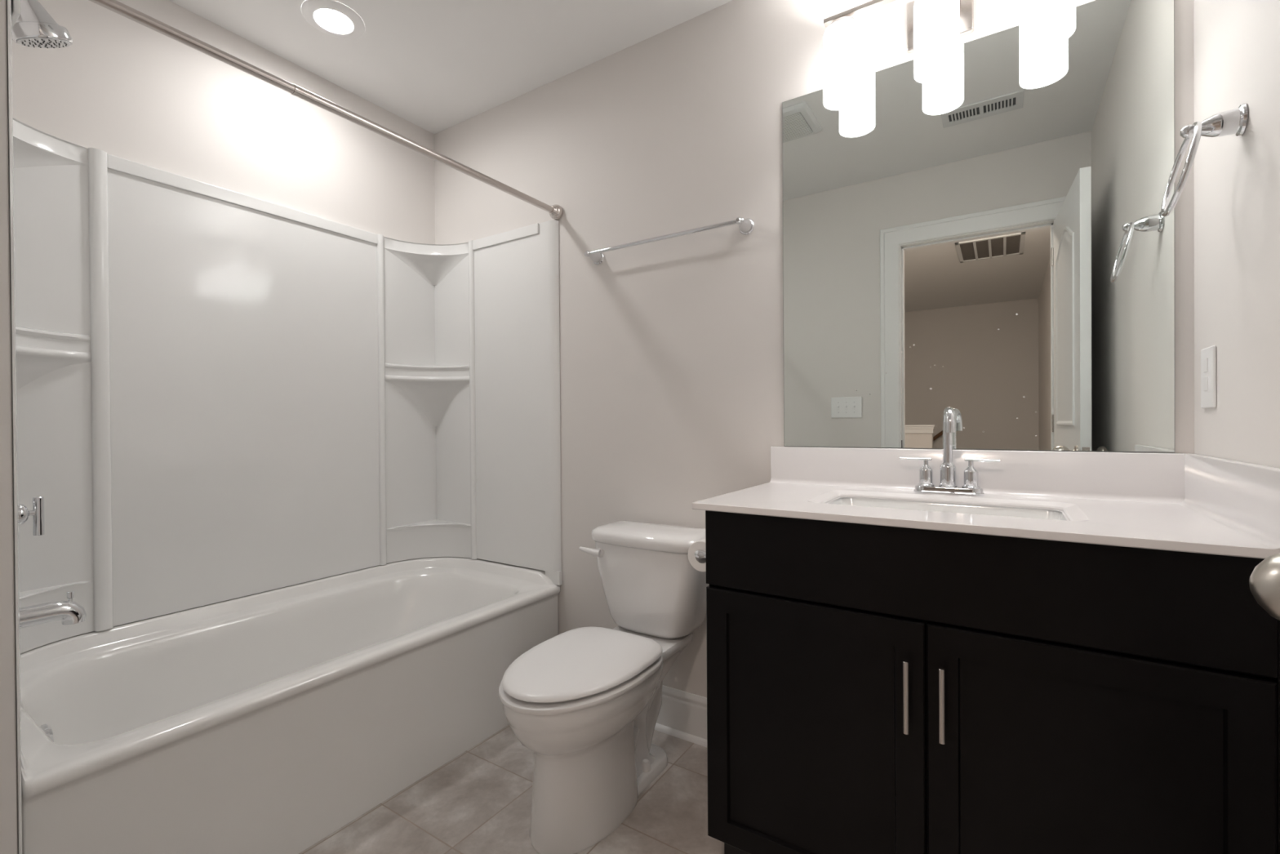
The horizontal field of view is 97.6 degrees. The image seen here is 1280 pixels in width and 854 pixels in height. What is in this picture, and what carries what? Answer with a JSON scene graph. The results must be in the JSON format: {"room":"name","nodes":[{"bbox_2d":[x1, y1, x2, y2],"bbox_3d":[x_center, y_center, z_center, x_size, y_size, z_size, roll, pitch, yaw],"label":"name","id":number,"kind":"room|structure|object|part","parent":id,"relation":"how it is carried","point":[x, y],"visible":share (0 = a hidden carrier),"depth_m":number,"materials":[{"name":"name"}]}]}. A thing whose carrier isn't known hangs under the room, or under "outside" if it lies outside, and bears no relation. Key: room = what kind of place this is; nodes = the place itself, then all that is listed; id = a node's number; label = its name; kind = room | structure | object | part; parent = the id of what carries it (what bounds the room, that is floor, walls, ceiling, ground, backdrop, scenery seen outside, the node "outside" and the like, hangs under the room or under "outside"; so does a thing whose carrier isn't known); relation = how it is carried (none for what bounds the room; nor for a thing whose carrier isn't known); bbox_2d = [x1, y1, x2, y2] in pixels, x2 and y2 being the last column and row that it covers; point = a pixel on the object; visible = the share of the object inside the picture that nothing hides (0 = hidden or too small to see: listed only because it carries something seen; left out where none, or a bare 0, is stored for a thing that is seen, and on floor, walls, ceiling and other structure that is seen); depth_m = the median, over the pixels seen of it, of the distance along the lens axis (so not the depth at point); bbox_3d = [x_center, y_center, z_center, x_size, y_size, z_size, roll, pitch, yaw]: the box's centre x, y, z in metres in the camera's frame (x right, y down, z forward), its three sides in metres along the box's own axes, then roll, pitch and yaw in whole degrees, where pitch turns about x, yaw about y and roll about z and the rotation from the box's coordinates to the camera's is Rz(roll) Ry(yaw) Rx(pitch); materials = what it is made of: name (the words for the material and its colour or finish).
{"room":"bathroom","nodes":[
{"label":"bathroom","id":0,"kind":"room"},
{"bbox_2d":[0,0,17,853],"bbox_3d":[-1.558,-0.147,1.144,0.800,2.539,0.246,0,0,33],"label":"wall","id":1,"kind":"structure","parent":0,"point":[8,766],"depth_m":1.02,"materials":[{"name":"white paint"}]},
{"bbox_2d":[11,0,73,48],"bbox_3d":[-1.461,-1.016,1.323,0.112,0.217,0.173,0,0,33],"label":"showerhead","id":2,"kind":"object","parent":1,"relation":"attached to","point":[34,27],"visible":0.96,"depth_m":1.32,"materials":[{"name":"silver metal"}]},
{"bbox_2d":[88,0,563,220],"bbox_3d":[-0.752,-0.875,1.671,0.060,0.060,1.526,0,0,33],"label":"shower curtain rod","id":3,"kind":"object","parent":1,"relation":"attached to","point":[555,211],"visible":1,"depth_m":1.47,"materials":[{"name":"silver metal"}]},
{"bbox_2d":[11,0,435,244],"bbox_3d":[-1.529,-0.153,2.035,0.120,2.539,1.773,0,0,33],"label":"wall","id":4,"kind":"structure","parent":0,"point":[124,88],"depth_m":1.98,"materials":[{"name":"white paint"}]},
{"bbox_2d":[6,0,562,853],"bbox_3d":[-1.072,0.136,1.889,0.802,1.956,1.526,0,0,33],"label":"shower surround","id":5,"kind":"object","parent":4,"relation":"attached to","point":[219,394],"visible":0.95,"depth_m":2.03,"materials":[{"name":"white plastic"}]},
{"bbox_3d":[-1.474,-0.107,1.248,0.777,1.449,0.018,0,0,33],"label":"faucet panel","id":6,"kind":"part","parent":5,"relation":"part of","materials":[{"name":"white plastic"}]},
{"bbox_2d":[17,496,44,535],"bbox_3d":[-1.465,0.205,1.314,0.170,0.170,0.095,0,0,33],"label":"shower valve","id":7,"kind":"object","parent":5,"relation":"attached to","point":[37,512],"visible":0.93,"depth_m":1.34,"materials":[{"name":"silver metal"}]},
{"bbox_3d":[-1.444,0.214,1.346,0.019,0.092,0.019,0,0,33],"label":"lever handle","id":8,"kind":"part","parent":7,"relation":"part of","materials":[{"name":"silver metal"}]},
{"bbox_2d":[13,117,88,168],"bbox_3d":[-1.614,-0.753,1.503,0.268,0.164,0.268,0,0,33],"label":"corner shelf","id":9,"kind":"object","parent":5,"relation":"attached to","point":[33,148],"depth_m":1.59,"materials":[{"name":"white plastic"}]},
{"bbox_2d":[19,591,86,628],"bbox_3d":[-1.444,0.448,1.345,0.051,0.077,0.167,0,0,33],"label":"tub spout","id":10,"kind":"object","parent":5,"relation":"attached to","point":[69,612],"visible":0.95,"depth_m":1.35,"materials":[{"name":"silver metal"}]},
{"bbox_2d":[15,325,91,390],"bbox_3d":[-1.610,-0.133,1.506,0.268,0.282,0.268,0,0,33],"label":"corner shelf","id":11,"kind":"object","parent":5,"relation":"attached to","point":[48,357],"depth_m":1.61,"materials":[{"name":"white plastic"}]},
{"bbox_2d":[19,580,93,653],"bbox_3d":[-1.605,0.538,1.510,0.268,0.156,0.268,0,0,33],"label":"corner shelf","id":12,"kind":"object","parent":5,"relation":"attached to","point":[36,636],"depth_m":1.61,"materials":[{"name":"white plastic"}]},
{"bbox_3d":[-1.395,-0.112,2.107,0.025,1.449,1.504,0,0,33],"label":"panel","id":13,"kind":"part","parent":5,"relation":"part of","materials":[{"name":"white plastic"}]},
{"bbox_2d":[383,236,468,285],"bbox_3d":[-0.954,-0.763,2.522,0.268,0.164,0.268,0,0,33],"label":"corner shelf","id":14,"kind":"object","parent":5,"relation":"attached to","point":[407,262],"depth_m":2.60,"materials":[{"name":"white plastic"}]},
{"bbox_2d":[384,363,469,426],"bbox_3d":[-0.949,-0.143,2.525,0.268,0.282,0.268,0,0,33],"label":"corner shelf","id":15,"kind":"object","parent":5,"relation":"attached to","point":[416,394],"depth_m":2.60,"materials":[{"name":"white plastic"}]},
{"bbox_2d":[386,520,471,563],"bbox_3d":[-0.945,0.528,2.529,0.268,0.156,0.268,0,0,33],"label":"corner shelf","id":16,"kind":"object","parent":5,"relation":"attached to","point":[410,539],"depth_m":2.59,"materials":[{"name":"white plastic"}]},
{"bbox_3d":[-0.659,-0.124,2.512,0.769,1.447,0.026,0,0,33],"label":"panel","id":17,"kind":"part","parent":5,"relation":"part of","materials":[{"name":"white plastic"}]},
{"bbox_2d":[168,0,733,133],"bbox_3d":[-1.566,-1.457,-0.604,2.936,0.100,6.460,0,0,33],"label":"ceiling","id":18,"kind":"structure","parent":0,"point":[435,65],"depth_m":2.07,"materials":[{"name":"white paint"}]},
{"bbox_2d":[301,0,364,39],"bbox_3d":[-1.069,-1.420,1.958,0.196,0.010,0.196,0,0,33],"label":"recessed light","id":19,"kind":"object","parent":18,"relation":"in","point":[333,18],"visible":1,"depth_m":1.95,"materials":[{"name":"white paint"}]},
{"bbox_2d":[298,724,724,853],"bbox_3d":[-0.339,1.163,1.277,2.936,0.100,2.013,0,0,33],"label":"floor","id":20,"kind":"structure","parent":0,"point":[478,801],"depth_m":1.61,"materials":[{"name":"tile"}]},
{"bbox_2d":[20,556,560,853],"bbox_3d":[-1.067,0.863,1.896,0.795,0.502,1.516,0,0,33],"label":"bathtub","id":21,"kind":"object","parent":20,"relation":"on","point":[270,722],"visible":0.94,"depth_m":1.64,"materials":[{"name":"white ceramic"}]},
{"bbox_2d":[498,520,709,853],"bbox_3d":[-0.113,0.729,1.710,0.448,0.760,0.762,0,0,33],"label":"toilet","id":22,"kind":"object","parent":20,"relation":"on","point":[587,701],"visible":0.93,"depth_m":1.57,"materials":[{"name":"white ceramic"}]},
{"bbox_3d":[-0.177,0.696,1.594,0.378,0.020,0.498,0,0,33],"label":"seat","id":23,"kind":"part","parent":22,"relation":"part of","materials":[{"name":"white plastic"}]},
{"bbox_3d":[-0.175,0.668,1.598,0.363,0.024,0.491,0,0,33],"label":"lid","id":24,"kind":"part","parent":22,"relation":"part of","materials":[{"name":"white plastic"}]},
{"bbox_3d":[-0.168,0.436,1.951,0.094,0.032,0.032,0,0,33],"label":"flush lever","id":25,"kind":"part","parent":22,"relation":"part of","materials":[{"name":"white plastic"}]},
{"bbox_3d":[0.040,0.373,1.931,0.430,0.054,0.218,0,0,33],"label":"tank lid","id":26,"kind":"part","parent":22,"relation":"part of","materials":[{"name":"white ceramic"}]},
{"bbox_3d":[0.043,0.551,1.935,0.408,0.301,0.202,0,0,33],"label":"tank","id":27,"kind":"part","parent":22,"relation":"part of","materials":[{"name":"white ceramic"}]},
{"bbox_2d":[705,510,1279,853],"bbox_3d":[0.705,0.649,1.304,0.967,0.912,0.581,0,0,33],"label":"vanity cabinet","id":28,"kind":"object","parent":20,"relation":"on","point":[872,689],"visible":0.92,"depth_m":1.04,"materials":[{"name":"brown wood"}]},
{"bbox_2d":[694,549,706,558],"bbox_3d":[0.229,0.341,1.550,0.098,0.046,0.186,0,0,33],"label":"toilet paper holder","id":29,"kind":"object","parent":28,"relation":"attached to","point":[700,553],"visible":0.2,"depth_m":1.50,"materials":[{"name":"silver metal"}]},
{"bbox_2d":[688,537,706,572],"bbox_3d":[0.195,0.353,1.571,0.084,0.084,0.104,0,0,33],"label":"toilet paper roll","id":30,"kind":"object","parent":29,"relation":"on","point":[699,564],"visible":0.3,"depth_m":1.54,"materials":[{"name":"white paper"}]},
{"bbox_3d":[0.364,0.685,1.230,0.472,0.602,0.020,0,0,33],"label":"cabinet door","id":31,"kind":"part","parent":28,"relation":"part of","materials":[{"name":"brown wood"}]},
{"bbox_3d":[0.521,0.524,1.095,0.011,0.140,0.034,0,0,33],"label":"pull handle","id":32,"kind":"part","parent":28,"relation":"part of","materials":[{"name":"silver metal"}]},
{"bbox_3d":[0.573,0.524,1.062,0.011,0.140,0.034,0,0,33],"label":"pull handle","id":33,"kind":"part","parent":28,"relation":"part of","materials":[{"name":"silver metal"}]},
{"bbox_2d":[691,446,1279,559],"bbox_3d":[0.694,0.192,1.314,0.994,0.256,0.568,0,0,33],"label":"countertop","id":34,"kind":"structure","parent":28,"relation":"on","point":[1181,502],"depth_m":1.30,"materials":[{"name":"stone"}]},
{"bbox_2d":[828,497,1066,519],"bbox_3d":[0.701,0.257,1.323,0.535,0.126,0.290,0,0,33],"label":"basin","id":35,"kind":"object","parent":34,"relation":"in","point":[1022,508],"depth_m":1.39,"materials":[{"name":"white ceramic"}]},
{"bbox_2d":[899,406,1000,495],"bbox_3d":[0.804,0.062,1.467,0.235,0.229,0.111,0,0,33],"label":"faucet","id":36,"kind":"object","parent":34,"relation":"on","point":[947,485],"visible":1,"depth_m":1.48,"materials":[{"name":"silver metal"}]},
{"bbox_3d":[0.753,0.087,1.532,0.079,0.008,0.008,0,0,30],"label":"lever handle","id":37,"kind":"part","parent":36,"relation":"part of","materials":[{"name":"silver metal"}]},
{"bbox_3d":[0.820,0.127,1.491,0.043,0.065,0.043,0,0,33],"label":"spout","id":38,"kind":"part","parent":36,"relation":"part of","materials":[{"name":"silver metal"}]},
{"bbox_3d":[0.820,0.167,1.491,0.166,0.017,0.055,0,0,33],"label":"plate","id":39,"kind":"part","parent":36,"relation":"part of","materials":[{"name":"silver metal"}]},
{"bbox_3d":[0.804,0.022,1.458,0.025,0.149,0.096,0,0,24],"label":"spout","id":40,"kind":"part","parent":36,"relation":"part of","materials":[{"name":"silver metal"}]},
{"bbox_3d":[0.884,0.086,1.448,0.079,0.008,0.008,0,0,36],"label":"lever handle","id":41,"kind":"part","parent":36,"relation":"part of","materials":[{"name":"silver metal"}]},
{"bbox_3d":[0.559,0.287,1.099,0.944,0.176,0.020,0,0,33],"label":"drawer","id":42,"kind":"part","parent":28,"relation":"part of","materials":[{"name":"brown wood"}]},
{"bbox_3d":[0.761,0.684,0.973,0.468,0.602,0.020,0,0,33],"label":"cabinet door","id":43,"kind":"part","parent":28,"relation":"part of","materials":[{"name":"brown wood"}]},
{"bbox_2d":[434,0,1194,697],"bbox_3d":[0.167,-0.165,2.063,2.936,2.539,0.120,0,0,33],"label":"wall","id":44,"kind":"structure","parent":0,"point":[672,349],"depth_m":2.02,"materials":[{"name":"white paint"}]},
{"bbox_2d":[584,217,754,264],"bbox_3d":[0.075,-0.664,2.000,0.673,0.054,0.078,0,0,33],"label":"towel bar","id":45,"kind":"object","parent":44,"relation":"attached to","point":[746,226],"visible":1,"depth_m":1.93,"materials":[{"name":"silver metal"}]},
{"bbox_3d":[-0.185,-0.664,2.168,0.054,0.054,0.078,0,0,33],"label":"wall post","id":46,"kind":"part","parent":45,"relation":"part of","materials":[{"name":"silver metal"}]},
{"bbox_3d":[0.335,-0.665,1.831,0.054,0.054,0.078,0,0,33],"label":"wall post","id":47,"kind":"part","parent":45,"relation":"part of","materials":[{"name":"silver metal"}]},
{"bbox_2d":[653,684,706,746],"bbox_3d":[0.068,1.026,2.053,0.935,0.158,0.027,0,0,33],"label":"baseboard","id":48,"kind":"structure","parent":44,"relation":"attached to","point":[682,714],"depth_m":2.00,"materials":[{"name":"white paint"}]},
{"bbox_2d":[822,0,1075,110],"bbox_3d":[0.789,-1.065,1.488,0.580,0.264,0.152,0,0,33],"label":"vanity light","id":49,"kind":"object","parent":44,"relation":"attached to","point":[935,28],"visible":1,"depth_m":1.49,"materials":[{"name":"white glass"}]},
{"bbox_3d":[0.578,-1.033,1.598,0.106,0.202,0.106,0,0,33],"label":"lamp shade","id":50,"kind":"part","parent":49,"relation":"part of","materials":[{"name":"white glass"}]},
{"bbox_3d":[0.776,-1.034,1.469,0.106,0.202,0.106,0,0,33],"label":"lamp shade","id":51,"kind":"part","parent":49,"relation":"part of","materials":[{"name":"white glass"}]},
{"bbox_3d":[0.824,-1.129,1.543,0.162,0.137,0.022,0,0,33],"label":"plate","id":52,"kind":"part","parent":49,"relation":"part of","materials":[{"name":"silver metal"}]},
{"bbox_3d":[0.975,-1.034,1.340,0.106,0.202,0.106,0,0,33],"label":"lamp shade","id":53,"kind":"part","parent":49,"relation":"part of","materials":[{"name":"white glass"}]},
{"bbox_2d":[769,446,1184,503],"bbox_3d":[0.832,0.119,1.543,0.975,0.114,0.032,0,0,33],"label":"backsplash","id":54,"kind":"structure","parent":44,"relation":"attached to","point":[1140,477],"depth_m":1.45,"materials":[{"name":"stone"}]},
{"bbox_2d":[782,0,1174,452],"bbox_3d":[0.846,-0.489,1.544,0.922,1.098,0.006,0,0,33],"label":"wall mirror","id":55,"kind":"object","parent":44,"relation":"attached to","point":[990,242],"visible":0.99,"depth_m":1.48,"materials":[{"name":"grey mirror"}]},
{"bbox_2d":[1193,0,1279,467],"bbox_3d":[0.834,-0.160,0.503,0.120,2.539,1.773,0,0,33],"label":"wall","id":56,"kind":"structure","parent":0,"point":[1237,42],"depth_m":1.03,"materials":[{"name":"white paint"}]},
{"bbox_2d":[1160,102,1248,217],"bbox_3d":[1.047,-0.494,1.043,0.107,0.178,0.164,0,0,33],"label":"towel ring","id":57,"kind":"object","parent":56,"relation":"attached to","point":[1235,121],"visible":1,"depth_m":1.02,"materials":[{"name":"silver metal"}]},
{"bbox_3d":[1.056,-0.556,1.036,0.083,0.055,0.055,0,0,33],"label":"wall post","id":58,"kind":"part","parent":57,"relation":"part of","materials":[{"name":"silver metal"}]},
{"bbox_2d":[1200,345,1216,408],"bbox_3d":[1.197,-0.104,1.182,0.008,0.127,0.084,0,0,33],"label":"electrical outlet","id":59,"kind":"object","parent":56,"relation":"attached to","point":[1208,355],"visible":1,"depth_m":1.17,"materials":[{"name":"white plastic"}]},
{"bbox_2d":[1248,552,1279,620],"bbox_3d":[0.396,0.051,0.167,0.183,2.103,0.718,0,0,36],"label":"door knob","id":60,"kind":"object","parent":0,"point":[1264,579],"depth_m":0.44,"materials":[{"name":"silver metal"}]}
]}

